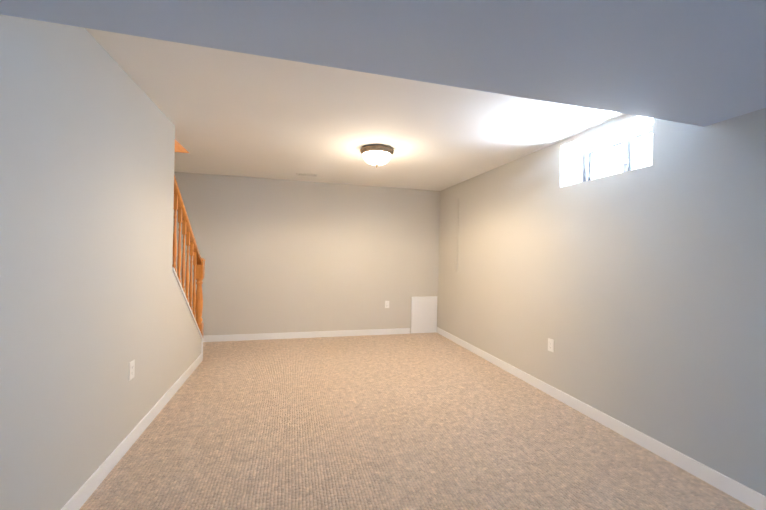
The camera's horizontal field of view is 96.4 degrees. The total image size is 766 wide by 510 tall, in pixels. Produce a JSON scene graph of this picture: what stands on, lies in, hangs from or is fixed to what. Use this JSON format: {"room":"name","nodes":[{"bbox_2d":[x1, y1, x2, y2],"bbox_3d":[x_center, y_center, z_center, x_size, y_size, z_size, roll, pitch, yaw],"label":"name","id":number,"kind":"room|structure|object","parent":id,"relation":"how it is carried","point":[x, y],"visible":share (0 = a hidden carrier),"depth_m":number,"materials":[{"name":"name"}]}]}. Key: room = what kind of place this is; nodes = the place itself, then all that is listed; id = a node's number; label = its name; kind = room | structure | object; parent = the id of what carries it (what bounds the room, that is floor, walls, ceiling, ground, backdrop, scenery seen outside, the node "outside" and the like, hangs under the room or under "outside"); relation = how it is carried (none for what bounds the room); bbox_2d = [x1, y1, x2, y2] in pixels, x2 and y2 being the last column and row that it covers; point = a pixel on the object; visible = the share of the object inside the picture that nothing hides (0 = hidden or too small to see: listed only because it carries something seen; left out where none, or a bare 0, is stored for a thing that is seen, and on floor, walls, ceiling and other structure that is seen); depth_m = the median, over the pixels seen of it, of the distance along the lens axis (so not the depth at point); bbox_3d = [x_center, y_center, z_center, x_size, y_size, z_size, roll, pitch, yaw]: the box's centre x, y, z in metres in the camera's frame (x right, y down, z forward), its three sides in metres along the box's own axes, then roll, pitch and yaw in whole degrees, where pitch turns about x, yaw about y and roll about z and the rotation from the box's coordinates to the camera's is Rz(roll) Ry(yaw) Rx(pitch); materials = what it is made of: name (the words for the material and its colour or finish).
{"room":"basement","nodes":[
{"label":"basement","id":0,"kind":"room"},
{"bbox_2d":[0,14,200,509],"bbox_3d":[-1.307,0.077,0.846,0.100,2.350,6.418,1,0,-15],"label":"wall","id":1,"kind":"structure","parent":0,"point":[93,304],"depth_m":1.64,"materials":[{"name":"beige paint"}]},
{"bbox_2d":[61,353,201,509],"bbox_3d":[-1.275,1.207,0.864,0.017,0.092,6.418,1,0,-15],"label":"baseboard","id":2,"kind":"structure","parent":1,"relation":"attached to","point":[86,490],"depth_m":2.10,"materials":[{"name":"white paint"}]},
{"bbox_2d":[129,360,134,380],"bbox_3d":[-1.631,0.747,2.225,0.007,0.115,0.070,1,0,-15],"label":"electrical outlet","id":3,"kind":"object","parent":1,"relation":"attached to","point":[131,369],"visible":1,"depth_m":2.22,"materials":[{"name":"white plastic"}]},
{"bbox_2d":[172,267,202,360],"bbox_3d":[-2.010,0.666,3.454,0.128,1.129,1.068,1,0,-15],"label":"trim","id":4,"kind":"structure","parent":1,"relation":"on","point":[184,296],"depth_m":3.42,"materials":[{"name":"white paint"}]},
{"bbox_2d":[172,175,204,336],"bbox_3d":[-2.014,0.225,3.501,0.098,2.013,1.163,1,0,-15],"label":"stair railing","id":5,"kind":"object","parent":4,"relation":"on","point":[198,262],"visible":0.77,"depth_m":3.54,"materials":[{"name":"brown wood"}]},
{"bbox_2d":[172,172,439,335],"bbox_3d":[-1.492,-1.062,5.121,5.008,5.800,0.150,1,0,-15],"label":"wall","id":6,"kind":"structure","parent":0,"point":[281,256],"depth_m":5.15,"materials":[{"name":"beige paint"}]},
{"bbox_2d":[203,328,409,341],"bbox_3d":[-1.462,1.193,5.060,3.928,0.092,0.017,1,0,-15],"label":"baseboard","id":7,"kind":"structure","parent":6,"relation":"attached to","point":[288,335],"depth_m":5.12,"materials":[{"name":"white paint"}]},
{"bbox_2d":[411,296,436,333],"bbox_3d":[0.676,0.980,5.618,0.450,0.599,0.024,1,0,-15],"label":"access panel","id":8,"kind":"object","parent":6,"relation":"attached to","point":[423,314],"visible":1,"depth_m":5.61,"materials":[{"name":"white paint"}]},
{"bbox_2d":[85,28,624,190],"bbox_3d":[-0.697,-1.151,3.297,4.408,0.120,3.781,1,0,-15],"label":"ceiling","id":9,"kind":"structure","parent":0,"point":[229,113],"depth_m":2.71,"materials":[{"name":"white paint"}]},
{"bbox_2d":[296,173,316,176],"bbox_3d":[-1.044,-1.098,4.688,0.280,0.006,0.132,1,0,-15],"label":"ceiling vent","id":10,"kind":"object","parent":9,"relation":"in","point":[306,174],"visible":1,"depth_m":4.68,"materials":[{"name":"white metal"}]},
{"bbox_2d":[360,145,393,167],"bbox_3d":[-0.062,-0.984,3.495,0.344,0.187,0.344,1,0,-15],"label":"dome lamp","id":11,"kind":"object","parent":9,"relation":"attached to","point":[376,155],"visible":1,"depth_m":3.39,"materials":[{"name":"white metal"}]},
{"bbox_2d":[0,0,765,125],"bbox_3d":[0.750,-0.978,-0.106,3.348,0.390,3.542,1,0,-15],"label":"ceiling","id":12,"kind":"structure","parent":0,"point":[698,62],"depth_m":1.27,"materials":[{"name":"white paint"}]},
{"bbox_2d":[79,333,754,509],"bbox_3d":[-0.334,1.331,1.581,4.528,0.120,7.523,1,0,-15],"label":"floor","id":13,"kind":"structure","parent":0,"point":[424,421],"depth_m":2.31,"materials":[{"name":"carpet"}]},
{"bbox_2d":[437,108,765,495],"bbox_3d":[2.058,-0.981,2.196,0.360,5.800,8.523,1,0,-15],"label":"wall","id":14,"kind":"structure","parent":0,"point":[638,296],"depth_m":2.40,"materials":[{"name":"beige paint"}]},
{"bbox_2d":[445,199,458,270],"bbox_3d":[1.044,-0.294,5.221,0.021,1.070,0.400,1,0,-15],"label":"breaker panel","id":15,"kind":"object","parent":14,"relation":"attached to","point":[451,248],"visible":0.98,"depth_m":5.19,"materials":[{"name":"beige paint"}]},
{"bbox_2d":[548,338,553,351],"bbox_3d":[1.565,0.842,3.198,0.007,0.115,0.070,1,0,-15],"label":"electrical outlet","id":16,"kind":"object","parent":14,"relation":"attached to","point":[551,345],"visible":1,"depth_m":3.19,"materials":[{"name":"white plastic"}]},
{"bbox_2d":[437,327,765,509],"bbox_3d":[1.831,1.269,2.146,0.017,0.092,7.314,1,0,-15],"label":"baseboard","id":17,"kind":"structure","parent":14,"relation":"attached to","point":[746,495],"depth_m":2.35,"materials":[{"name":"white paint"}]},
{"bbox_2d":[583,125,652,181],"bbox_3d":[1.997,-0.796,2.800,0.072,0.375,0.834,1,0,-15],"label":"sliding window","id":18,"kind":"structure","parent":14,"relation":"in","point":[626,140],"depth_m":2.84,"materials":[{"name":"white plastic"}]},
{"bbox_3d":[-1.723,-2.592,0.705,1.040,2.730,6.400,1,0,-15],"label":"wall","id":19,"kind":"structure","parent":0,"visible":0},
{"bbox_2d":[175,140,188,152],"bbox_3d":[-2.584,-1.332,3.662,0.936,0.399,0.019,1,0,-15],"label":"trim","id":20,"kind":"structure","parent":19,"relation":"attached to","point":[179,148],"depth_m":3.75,"materials":[{"name":"brown wood"}]},
{"label":"outside","id":21,"kind":"structure","parent":0,"visible":0},
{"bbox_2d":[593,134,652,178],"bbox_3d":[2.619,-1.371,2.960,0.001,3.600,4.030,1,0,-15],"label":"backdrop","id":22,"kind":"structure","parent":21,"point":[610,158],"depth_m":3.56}
]}

